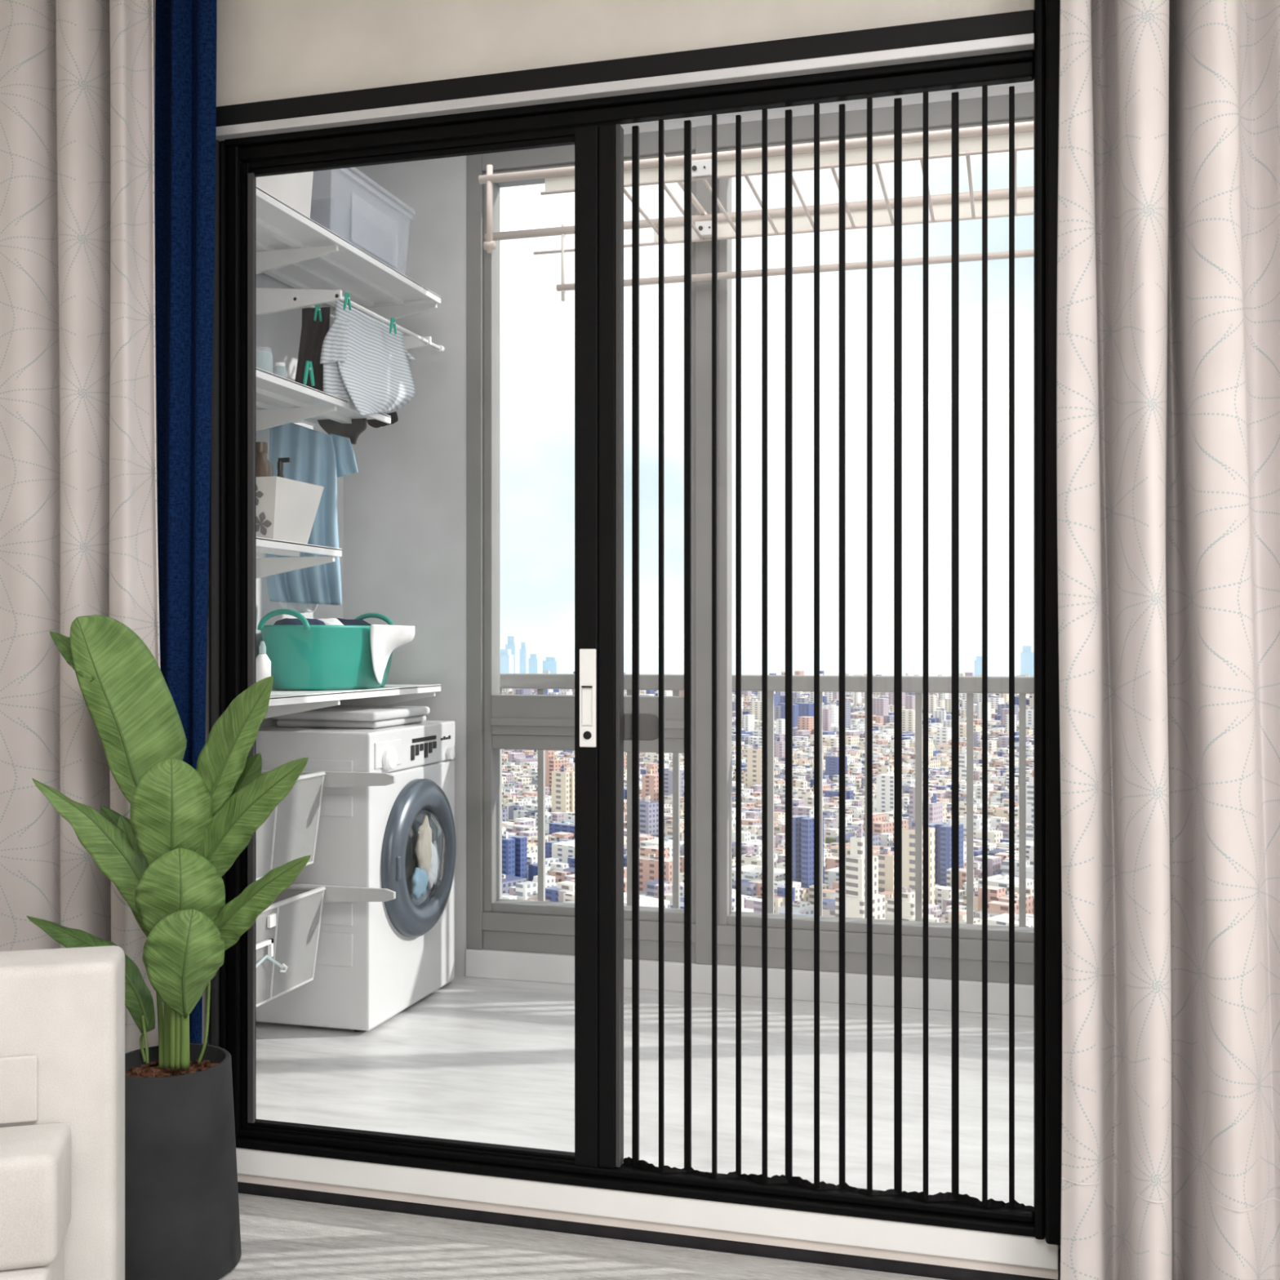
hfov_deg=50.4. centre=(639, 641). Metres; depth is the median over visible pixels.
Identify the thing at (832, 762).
building
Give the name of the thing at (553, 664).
tower
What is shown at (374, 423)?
cloth
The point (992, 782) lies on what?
building
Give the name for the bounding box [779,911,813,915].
building
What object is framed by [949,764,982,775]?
building
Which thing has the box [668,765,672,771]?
plant
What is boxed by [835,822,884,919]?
building
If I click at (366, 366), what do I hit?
striped shirt
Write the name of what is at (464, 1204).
trim
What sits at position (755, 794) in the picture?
building
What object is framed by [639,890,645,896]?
city
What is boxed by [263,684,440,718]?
wall shelf
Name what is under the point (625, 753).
building
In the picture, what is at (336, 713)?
folded towel
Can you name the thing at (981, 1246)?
trim
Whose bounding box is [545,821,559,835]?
building
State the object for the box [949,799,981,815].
building
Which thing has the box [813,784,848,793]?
building
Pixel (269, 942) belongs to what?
label holder
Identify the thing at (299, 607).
white undershirt
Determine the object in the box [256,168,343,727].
wall
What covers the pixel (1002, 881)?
building
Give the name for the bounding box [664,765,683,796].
building
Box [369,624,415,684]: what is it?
towel
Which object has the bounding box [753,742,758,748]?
plant
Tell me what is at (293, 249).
wall shelf
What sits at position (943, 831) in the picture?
building
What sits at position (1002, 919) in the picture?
building
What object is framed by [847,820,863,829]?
building
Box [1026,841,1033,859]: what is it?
building
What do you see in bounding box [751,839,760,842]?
plant
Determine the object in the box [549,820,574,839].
building
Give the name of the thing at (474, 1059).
floor
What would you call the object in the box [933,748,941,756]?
building
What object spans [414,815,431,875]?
clothing
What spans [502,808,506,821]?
building
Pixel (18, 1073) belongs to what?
cushion
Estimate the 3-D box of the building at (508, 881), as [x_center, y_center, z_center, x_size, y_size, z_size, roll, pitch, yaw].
[-110.778,190.181,1052.203,40.583,21.848,24.795,0,0,43]
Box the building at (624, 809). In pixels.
[623,807,626,821]
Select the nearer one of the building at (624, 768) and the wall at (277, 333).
the wall at (277, 333)
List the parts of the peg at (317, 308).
arm, arm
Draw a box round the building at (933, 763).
[922,758,941,768]
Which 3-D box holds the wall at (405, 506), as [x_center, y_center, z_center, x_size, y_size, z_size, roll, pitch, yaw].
[2.002,-0.325,3.866,6.200,2.860,0.160,0,0,15]
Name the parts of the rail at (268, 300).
arm, arm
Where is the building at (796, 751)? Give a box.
[792,750,807,753]
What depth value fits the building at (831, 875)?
1083.55 m
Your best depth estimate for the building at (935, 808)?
1218.27 m
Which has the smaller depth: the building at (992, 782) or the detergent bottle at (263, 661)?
the detergent bottle at (263, 661)
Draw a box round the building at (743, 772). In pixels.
[733,769,745,783]
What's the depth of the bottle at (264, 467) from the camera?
3.56 m
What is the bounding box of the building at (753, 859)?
[733,853,761,866]
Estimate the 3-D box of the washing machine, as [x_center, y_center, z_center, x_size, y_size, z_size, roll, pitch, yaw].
[-0.861,0.680,4.152,0.508,0.850,0.614,0,0,15]
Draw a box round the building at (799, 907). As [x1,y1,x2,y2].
[774,900,813,915]
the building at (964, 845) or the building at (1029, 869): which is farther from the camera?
the building at (964, 845)
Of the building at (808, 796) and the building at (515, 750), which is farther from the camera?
the building at (515, 750)
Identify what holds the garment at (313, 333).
hanging from the rail at (268, 300)
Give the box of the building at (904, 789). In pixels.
[902,785,911,794]
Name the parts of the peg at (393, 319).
arm, arm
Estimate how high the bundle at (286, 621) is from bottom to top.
0.091 m
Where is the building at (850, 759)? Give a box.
[845,754,854,768]
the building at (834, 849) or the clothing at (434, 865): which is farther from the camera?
the building at (834, 849)
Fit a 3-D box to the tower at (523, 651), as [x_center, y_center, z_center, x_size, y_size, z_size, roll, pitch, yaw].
[-679.952,101.105,7971.830,40.000,200.000,40.000,0,0,15]
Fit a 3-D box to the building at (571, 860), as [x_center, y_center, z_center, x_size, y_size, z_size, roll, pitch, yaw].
[-33.794,187.715,1124.124,31.155,26.779,43.345,0,0,38]
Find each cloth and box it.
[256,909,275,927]
[366,411,398,427]
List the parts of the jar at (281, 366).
lid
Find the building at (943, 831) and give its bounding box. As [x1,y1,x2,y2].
[928,815,963,886]
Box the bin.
[256,475,324,543]
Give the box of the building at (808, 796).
[792,788,824,809]
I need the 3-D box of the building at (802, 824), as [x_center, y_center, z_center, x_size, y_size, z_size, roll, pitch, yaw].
[127.465,163.694,1044.071,18.443,74.822,19.680,0,0,-44]
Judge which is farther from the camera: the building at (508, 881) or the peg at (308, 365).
the building at (508, 881)
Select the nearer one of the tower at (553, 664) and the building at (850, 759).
the building at (850, 759)
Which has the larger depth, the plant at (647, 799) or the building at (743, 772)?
the building at (743, 772)
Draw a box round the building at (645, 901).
[623,892,670,907]
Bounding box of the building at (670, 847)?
[625,844,672,858]
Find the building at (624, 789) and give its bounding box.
[623,788,626,799]
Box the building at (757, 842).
[741,839,761,855]
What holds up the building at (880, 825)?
on the city at (641, 892)
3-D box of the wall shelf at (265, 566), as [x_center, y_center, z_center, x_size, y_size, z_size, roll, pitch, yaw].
[-1.105,-0.215,3.537,0.385,0.091,0.650,0,0,15]
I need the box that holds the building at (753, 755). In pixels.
[745,742,761,788]
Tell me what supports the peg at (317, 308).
attached to the garment at (313, 333)
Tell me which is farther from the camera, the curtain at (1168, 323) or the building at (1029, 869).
the building at (1029, 869)
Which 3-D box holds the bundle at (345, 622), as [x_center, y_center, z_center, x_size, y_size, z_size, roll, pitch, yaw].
[-0.906,-0.026,4.207,0.220,0.097,0.178,0,0,15]
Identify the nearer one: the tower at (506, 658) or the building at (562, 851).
the building at (562, 851)
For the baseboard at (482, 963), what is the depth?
4.22 m
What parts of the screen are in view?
rail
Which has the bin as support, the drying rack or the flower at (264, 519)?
the flower at (264, 519)
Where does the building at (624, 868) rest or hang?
on the city at (641, 892)
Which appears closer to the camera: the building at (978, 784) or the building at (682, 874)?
the building at (682, 874)
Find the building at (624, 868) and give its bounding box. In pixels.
[623,866,626,892]
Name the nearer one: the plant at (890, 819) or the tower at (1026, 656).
the plant at (890, 819)
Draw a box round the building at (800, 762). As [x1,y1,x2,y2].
[792,757,813,766]
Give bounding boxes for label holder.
[256,938,273,957]
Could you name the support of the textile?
in the storage box
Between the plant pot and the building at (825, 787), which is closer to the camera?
the plant pot
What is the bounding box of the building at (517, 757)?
[507,752,537,765]
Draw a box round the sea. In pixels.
[500,648,1033,676]
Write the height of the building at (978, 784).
29.256 m
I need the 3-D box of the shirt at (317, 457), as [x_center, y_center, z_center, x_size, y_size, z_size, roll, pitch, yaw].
[-0.969,-0.387,4.006,0.276,0.560,0.098,0,0,15]
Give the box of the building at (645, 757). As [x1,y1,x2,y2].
[641,752,653,761]
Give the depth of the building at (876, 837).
1238.06 m
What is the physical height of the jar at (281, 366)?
0.085 m
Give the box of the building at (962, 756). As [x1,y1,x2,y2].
[959,742,966,781]
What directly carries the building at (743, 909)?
on the city at (641, 892)
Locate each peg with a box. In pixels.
[303,360,315,386]
[313,304,321,321]
[343,292,351,310]
[389,317,396,334]
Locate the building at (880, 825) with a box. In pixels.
[863,812,907,844]
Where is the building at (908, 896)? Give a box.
[884,886,933,920]
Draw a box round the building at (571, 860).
[567,853,626,867]
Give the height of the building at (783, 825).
30.995 m
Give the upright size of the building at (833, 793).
27.663 m
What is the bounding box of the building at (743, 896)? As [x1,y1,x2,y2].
[732,893,751,907]
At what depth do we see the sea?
8883.94 m
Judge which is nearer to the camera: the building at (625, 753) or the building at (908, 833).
the building at (908, 833)
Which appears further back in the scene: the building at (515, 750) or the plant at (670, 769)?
the building at (515, 750)
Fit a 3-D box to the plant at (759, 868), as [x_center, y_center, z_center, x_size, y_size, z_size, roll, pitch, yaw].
[98.053,184.161,1105.354,12.869,2.315,6.667,0,0,41]
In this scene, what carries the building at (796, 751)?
on the city at (641, 892)
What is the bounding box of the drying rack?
[478,120,1033,301]
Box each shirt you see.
[265,422,358,605]
[320,300,415,416]
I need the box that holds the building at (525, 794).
[515,791,537,799]
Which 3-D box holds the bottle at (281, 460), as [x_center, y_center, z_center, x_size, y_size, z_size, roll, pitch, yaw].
[-0.957,-0.381,3.642,0.045,0.225,0.030,0,0,15]
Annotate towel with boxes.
[271,705,430,720]
[276,715,426,728]
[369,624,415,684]
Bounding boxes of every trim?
[235,1147,1057,1269]
[237,1173,1057,1279]
[237,1182,1060,1279]
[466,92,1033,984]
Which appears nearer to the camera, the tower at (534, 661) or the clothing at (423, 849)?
the clothing at (423, 849)
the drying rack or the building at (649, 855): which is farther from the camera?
the building at (649, 855)
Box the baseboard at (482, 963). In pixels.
[465,948,1033,1017]
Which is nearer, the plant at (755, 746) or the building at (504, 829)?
the building at (504, 829)
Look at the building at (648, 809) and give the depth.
1326.62 m
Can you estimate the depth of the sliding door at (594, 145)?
2.75 m
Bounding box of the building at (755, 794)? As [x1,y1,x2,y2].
[750,791,780,798]
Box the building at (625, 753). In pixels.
[623,751,626,768]
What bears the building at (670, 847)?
on the city at (641, 892)
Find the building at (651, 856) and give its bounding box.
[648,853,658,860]
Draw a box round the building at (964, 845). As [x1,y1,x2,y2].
[963,844,966,860]
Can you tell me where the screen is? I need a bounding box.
[615,84,1034,1211]
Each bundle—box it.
[273,617,325,625]
[316,617,343,625]
[335,617,370,625]
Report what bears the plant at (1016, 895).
on the building at (994, 893)
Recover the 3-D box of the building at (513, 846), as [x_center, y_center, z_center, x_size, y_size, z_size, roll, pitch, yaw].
[-107.435,176.839,1099.852,23.393,48.533,21.501,0,0,39]
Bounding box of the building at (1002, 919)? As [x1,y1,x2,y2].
[987,913,1033,927]
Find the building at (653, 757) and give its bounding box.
[644,752,672,764]
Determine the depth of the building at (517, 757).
2058.22 m
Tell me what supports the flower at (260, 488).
on the bin
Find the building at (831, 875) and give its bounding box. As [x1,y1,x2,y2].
[824,866,839,887]
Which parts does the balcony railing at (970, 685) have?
handrail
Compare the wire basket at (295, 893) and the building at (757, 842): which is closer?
the wire basket at (295, 893)
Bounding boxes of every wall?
[202,0,1034,1044]
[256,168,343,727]
[343,80,1033,976]
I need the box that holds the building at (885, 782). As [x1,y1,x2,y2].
[876,766,893,813]
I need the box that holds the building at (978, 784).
[960,780,993,799]
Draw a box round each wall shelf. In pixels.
[256,186,440,323]
[256,368,391,444]
[256,537,342,578]
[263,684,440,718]
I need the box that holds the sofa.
[0,945,124,1279]
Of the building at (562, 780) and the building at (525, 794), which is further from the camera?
the building at (525, 794)
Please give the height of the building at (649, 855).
32.004 m
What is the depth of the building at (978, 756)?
2099.33 m
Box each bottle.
[256,441,273,476]
[256,641,271,682]
[276,457,291,477]
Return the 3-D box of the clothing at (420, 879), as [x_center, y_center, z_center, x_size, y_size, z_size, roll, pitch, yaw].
[-0.660,0.720,4.072,0.028,0.097,0.100,0,0,15]
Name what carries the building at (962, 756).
on the city at (641, 892)
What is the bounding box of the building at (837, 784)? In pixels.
[834,782,857,789]
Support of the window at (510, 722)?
in the wall at (405, 506)
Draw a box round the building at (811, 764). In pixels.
[809,760,825,772]
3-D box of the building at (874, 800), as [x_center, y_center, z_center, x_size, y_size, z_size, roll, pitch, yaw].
[272.758,184.195,1518.782,27.084,33.821,35.955,0,0,45]
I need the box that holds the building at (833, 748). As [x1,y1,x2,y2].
[831,746,854,754]
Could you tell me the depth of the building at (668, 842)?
1237.15 m
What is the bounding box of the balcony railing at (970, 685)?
[500,673,1033,927]
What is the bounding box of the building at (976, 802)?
[973,798,988,810]
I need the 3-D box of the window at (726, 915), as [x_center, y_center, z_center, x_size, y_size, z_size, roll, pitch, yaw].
[1.053,-0.331,4.099,1.654,2.444,0.078,0,0,15]
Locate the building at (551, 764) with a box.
[545,750,566,793]
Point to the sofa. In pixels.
(62, 1011)
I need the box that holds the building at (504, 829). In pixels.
[502,827,514,835]
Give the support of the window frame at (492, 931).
attached to the wall at (405, 506)
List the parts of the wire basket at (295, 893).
wire frame, runner arm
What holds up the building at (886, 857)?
on the city at (641, 892)
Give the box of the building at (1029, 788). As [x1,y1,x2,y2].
[1026,769,1033,823]
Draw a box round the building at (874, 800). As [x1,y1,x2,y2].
[872,795,903,813]
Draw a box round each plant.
[26,614,311,1069]
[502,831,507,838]
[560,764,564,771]
[564,822,574,825]
[644,795,650,802]
[648,768,652,774]
[664,838,671,842]
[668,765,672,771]
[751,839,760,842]
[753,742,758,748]
[754,866,761,871]
[808,806,813,817]
[886,766,892,774]
[887,816,893,822]
[902,886,911,892]
[947,815,951,825]
[973,780,981,784]
[1014,892,1018,897]
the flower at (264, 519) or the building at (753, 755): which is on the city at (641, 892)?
the building at (753, 755)
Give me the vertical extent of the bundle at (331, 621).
0.096 m
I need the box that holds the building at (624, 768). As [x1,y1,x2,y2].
[623,767,639,778]
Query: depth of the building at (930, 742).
2122.52 m
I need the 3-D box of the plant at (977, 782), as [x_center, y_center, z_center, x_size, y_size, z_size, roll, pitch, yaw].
[416.601,173.720,1680.113,6.086,3.742,10.522,0,0,35]
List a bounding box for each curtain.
[0,0,164,1053]
[155,0,217,1044]
[1056,0,1279,1279]
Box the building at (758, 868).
[732,864,785,881]
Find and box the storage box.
[256,171,313,217]
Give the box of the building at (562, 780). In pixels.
[551,764,574,812]
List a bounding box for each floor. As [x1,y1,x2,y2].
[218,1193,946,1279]
[256,975,1060,1248]
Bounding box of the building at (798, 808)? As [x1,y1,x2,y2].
[774,798,811,815]
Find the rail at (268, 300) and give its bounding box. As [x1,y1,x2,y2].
[256,288,444,352]
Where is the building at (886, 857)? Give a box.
[872,846,893,893]
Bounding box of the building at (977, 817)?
[959,810,997,836]
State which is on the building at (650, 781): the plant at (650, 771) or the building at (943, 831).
the plant at (650, 771)
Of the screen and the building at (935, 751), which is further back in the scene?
the building at (935, 751)
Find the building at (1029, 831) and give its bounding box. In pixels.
[1026,822,1033,841]
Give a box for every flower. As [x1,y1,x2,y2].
[256,484,263,505]
[256,511,271,535]
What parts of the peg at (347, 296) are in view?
arm, arm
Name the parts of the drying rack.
bracket plate, bracket plate, plate, plate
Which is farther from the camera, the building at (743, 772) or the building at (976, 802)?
the building at (743, 772)
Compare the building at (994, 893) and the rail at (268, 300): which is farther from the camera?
the building at (994, 893)
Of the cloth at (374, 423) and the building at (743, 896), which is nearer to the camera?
the cloth at (374, 423)
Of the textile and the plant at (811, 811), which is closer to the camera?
the textile
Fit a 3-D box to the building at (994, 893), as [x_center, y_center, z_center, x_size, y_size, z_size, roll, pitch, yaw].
[258.383,187.407,961.017,28.952,27.395,25.764,0,0,42]
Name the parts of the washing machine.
detergent drawer, program knob, door glass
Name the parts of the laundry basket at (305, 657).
handle, handle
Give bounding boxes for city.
[502,671,1033,751]
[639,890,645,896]
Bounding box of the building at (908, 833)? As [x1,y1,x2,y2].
[902,817,934,904]
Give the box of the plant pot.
[124,1043,241,1279]
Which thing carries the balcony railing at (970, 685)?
on the ledge
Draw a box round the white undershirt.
[278,601,317,613]
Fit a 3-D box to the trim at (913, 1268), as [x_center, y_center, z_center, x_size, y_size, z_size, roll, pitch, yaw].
[-0.162,1.188,2.821,1.985,0.035,0.128,0,0,15]
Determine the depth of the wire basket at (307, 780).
3.74 m
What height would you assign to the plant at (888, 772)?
8.638 m
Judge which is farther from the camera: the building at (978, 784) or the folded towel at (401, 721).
the building at (978, 784)
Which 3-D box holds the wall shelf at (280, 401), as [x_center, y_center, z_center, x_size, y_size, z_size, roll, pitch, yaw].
[-1.064,-0.643,3.687,0.385,0.106,0.960,0,0,15]
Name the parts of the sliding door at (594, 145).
rail, rail, latch lever, lock plate, pull handle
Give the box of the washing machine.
[256,720,456,1031]
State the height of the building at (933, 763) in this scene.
26.668 m
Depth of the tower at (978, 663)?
7838.14 m
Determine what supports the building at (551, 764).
on the city at (641, 892)
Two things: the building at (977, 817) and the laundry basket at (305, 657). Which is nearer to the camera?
the laundry basket at (305, 657)
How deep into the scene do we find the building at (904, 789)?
1676.60 m
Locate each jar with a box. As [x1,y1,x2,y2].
[256,350,272,373]
[274,362,286,378]
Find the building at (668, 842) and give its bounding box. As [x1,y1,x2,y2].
[640,838,684,847]
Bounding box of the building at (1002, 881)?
[977,874,1033,895]
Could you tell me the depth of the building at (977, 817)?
1348.17 m
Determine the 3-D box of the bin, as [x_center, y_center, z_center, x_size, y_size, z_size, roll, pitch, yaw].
[-1.045,-0.344,3.661,0.295,0.165,0.250,0,0,15]
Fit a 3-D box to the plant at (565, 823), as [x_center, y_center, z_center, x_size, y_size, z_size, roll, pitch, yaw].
[-66.560,177.066,1328.147,16.639,2.769,5.012,0,0,40]
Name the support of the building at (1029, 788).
on the city at (641, 892)
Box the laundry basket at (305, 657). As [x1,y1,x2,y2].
[257,608,394,690]
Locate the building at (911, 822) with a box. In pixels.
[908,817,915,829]
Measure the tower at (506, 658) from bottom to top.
160.000 m
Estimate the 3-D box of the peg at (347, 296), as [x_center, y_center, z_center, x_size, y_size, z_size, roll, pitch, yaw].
[-0.822,-0.957,3.817,0.017,0.048,0.020,0,0,15]
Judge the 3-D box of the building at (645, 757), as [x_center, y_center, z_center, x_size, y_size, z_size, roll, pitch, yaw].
[22.588,183.095,2178.257,25.484,36.021,30.242,0,0,38]
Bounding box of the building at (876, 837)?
[835,831,879,845]
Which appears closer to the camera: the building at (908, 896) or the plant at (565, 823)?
the building at (908, 896)
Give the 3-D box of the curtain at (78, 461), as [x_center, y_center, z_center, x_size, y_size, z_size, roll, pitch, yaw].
[-1.271,-0.166,2.929,0.638,2.710,0.246,0,0,15]
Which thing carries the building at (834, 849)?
on the city at (641, 892)
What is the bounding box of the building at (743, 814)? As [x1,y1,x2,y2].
[732,807,745,830]
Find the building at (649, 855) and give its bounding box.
[639,845,672,891]
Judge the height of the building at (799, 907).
17.309 m
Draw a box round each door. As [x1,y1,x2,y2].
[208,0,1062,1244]
[241,124,658,1168]
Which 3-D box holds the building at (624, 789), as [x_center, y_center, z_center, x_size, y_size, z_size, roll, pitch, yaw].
[-25.217,187.031,1624.485,22.704,28.147,27.943,0,0,-44]
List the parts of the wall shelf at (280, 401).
grey cap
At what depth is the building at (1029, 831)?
1261.86 m
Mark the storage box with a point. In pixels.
(294, 189)
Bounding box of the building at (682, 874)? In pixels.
[669,872,684,884]
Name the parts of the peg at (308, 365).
arm, arm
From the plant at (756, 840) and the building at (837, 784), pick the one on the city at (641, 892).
the building at (837, 784)
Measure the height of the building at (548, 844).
20.430 m
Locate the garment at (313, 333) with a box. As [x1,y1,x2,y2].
[294,306,330,391]
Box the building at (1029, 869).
[1014,865,1033,879]
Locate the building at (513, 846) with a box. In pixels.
[502,831,526,878]
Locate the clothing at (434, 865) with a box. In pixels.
[427,840,439,889]
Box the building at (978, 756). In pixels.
[976,751,992,761]
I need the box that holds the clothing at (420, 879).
[411,867,428,899]
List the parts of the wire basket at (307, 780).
wire frame, runner arm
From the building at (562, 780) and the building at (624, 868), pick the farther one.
the building at (562, 780)
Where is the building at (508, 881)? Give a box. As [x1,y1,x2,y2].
[502,874,526,893]
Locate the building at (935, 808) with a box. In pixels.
[909,786,942,826]
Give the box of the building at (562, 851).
[551,840,574,863]
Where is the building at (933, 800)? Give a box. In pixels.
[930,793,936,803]
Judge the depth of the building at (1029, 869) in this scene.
1066.23 m
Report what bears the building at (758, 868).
on the city at (641, 892)
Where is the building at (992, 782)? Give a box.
[989,782,1006,788]
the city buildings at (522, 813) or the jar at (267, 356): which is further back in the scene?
the city buildings at (522, 813)
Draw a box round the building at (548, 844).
[545,838,573,857]
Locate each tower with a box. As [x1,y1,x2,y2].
[500,648,513,673]
[505,635,519,673]
[520,642,528,673]
[528,653,541,673]
[542,657,561,673]
[974,656,982,675]
[1020,645,1033,676]
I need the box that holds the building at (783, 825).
[782,815,795,833]
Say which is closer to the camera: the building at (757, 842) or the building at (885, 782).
the building at (757, 842)
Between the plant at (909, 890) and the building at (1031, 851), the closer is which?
the plant at (909, 890)
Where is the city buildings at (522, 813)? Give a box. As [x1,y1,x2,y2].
[502,744,1033,924]
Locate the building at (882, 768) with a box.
[878,761,893,774]
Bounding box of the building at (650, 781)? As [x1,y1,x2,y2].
[641,763,658,801]
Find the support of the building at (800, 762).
on the city at (641, 892)
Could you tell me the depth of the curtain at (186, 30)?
2.89 m
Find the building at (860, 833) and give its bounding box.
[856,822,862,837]
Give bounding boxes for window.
[483,151,695,923]
[718,118,1033,942]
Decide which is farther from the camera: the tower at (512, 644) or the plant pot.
the tower at (512, 644)
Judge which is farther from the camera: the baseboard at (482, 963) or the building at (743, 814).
the building at (743, 814)
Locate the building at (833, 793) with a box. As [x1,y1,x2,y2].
[824,788,853,799]
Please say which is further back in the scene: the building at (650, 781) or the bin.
the building at (650, 781)
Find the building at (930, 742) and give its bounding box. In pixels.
[922,739,933,759]
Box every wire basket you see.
[256,769,395,879]
[256,883,395,1007]
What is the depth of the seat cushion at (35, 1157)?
1.74 m
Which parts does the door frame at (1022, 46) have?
frame, frame, header casing, header rail, frame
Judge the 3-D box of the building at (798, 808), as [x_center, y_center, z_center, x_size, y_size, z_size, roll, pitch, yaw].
[171.914,186.315,1473.595,44.129,29.579,25.749,0,0,36]
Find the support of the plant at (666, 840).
on the building at (668, 842)
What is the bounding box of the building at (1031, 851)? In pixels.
[1026,848,1033,865]
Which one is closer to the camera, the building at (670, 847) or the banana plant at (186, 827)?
the banana plant at (186, 827)
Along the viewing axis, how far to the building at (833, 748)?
2240.19 m
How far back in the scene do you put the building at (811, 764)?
1973.58 m
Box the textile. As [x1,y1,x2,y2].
[310,197,393,268]
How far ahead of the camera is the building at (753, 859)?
1172.74 m
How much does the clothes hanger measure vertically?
0.059 m
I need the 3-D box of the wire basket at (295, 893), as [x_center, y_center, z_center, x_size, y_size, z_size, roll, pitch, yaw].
[-1.009,0.801,3.548,0.565,0.256,0.516,0,0,15]
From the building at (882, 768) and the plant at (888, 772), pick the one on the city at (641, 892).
the building at (882, 768)
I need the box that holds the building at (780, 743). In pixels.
[773,733,785,758]
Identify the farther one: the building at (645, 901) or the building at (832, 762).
the building at (832, 762)
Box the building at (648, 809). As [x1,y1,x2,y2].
[639,795,658,837]
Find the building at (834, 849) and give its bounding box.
[831,842,890,857]
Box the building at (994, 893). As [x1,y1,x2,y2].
[977,885,1032,914]
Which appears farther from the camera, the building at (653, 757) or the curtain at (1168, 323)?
the building at (653, 757)
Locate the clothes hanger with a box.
[256,955,288,972]
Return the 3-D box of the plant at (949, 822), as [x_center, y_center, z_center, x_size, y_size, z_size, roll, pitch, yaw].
[248.225,142.401,1084.481,4.143,6.762,8.819,0,0,39]
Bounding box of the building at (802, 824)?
[792,806,823,888]
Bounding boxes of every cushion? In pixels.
[0,1055,37,1124]
[0,1122,71,1271]
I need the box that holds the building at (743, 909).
[732,905,753,912]
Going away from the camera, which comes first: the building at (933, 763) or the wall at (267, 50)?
the wall at (267, 50)
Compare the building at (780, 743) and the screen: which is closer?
the screen
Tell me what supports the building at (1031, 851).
on the city at (641, 892)
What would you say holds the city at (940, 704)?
on the city at (641, 892)
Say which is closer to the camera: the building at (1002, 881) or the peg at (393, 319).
the peg at (393, 319)
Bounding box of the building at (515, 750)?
[514,749,526,752]
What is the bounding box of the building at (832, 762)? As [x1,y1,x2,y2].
[825,752,847,781]

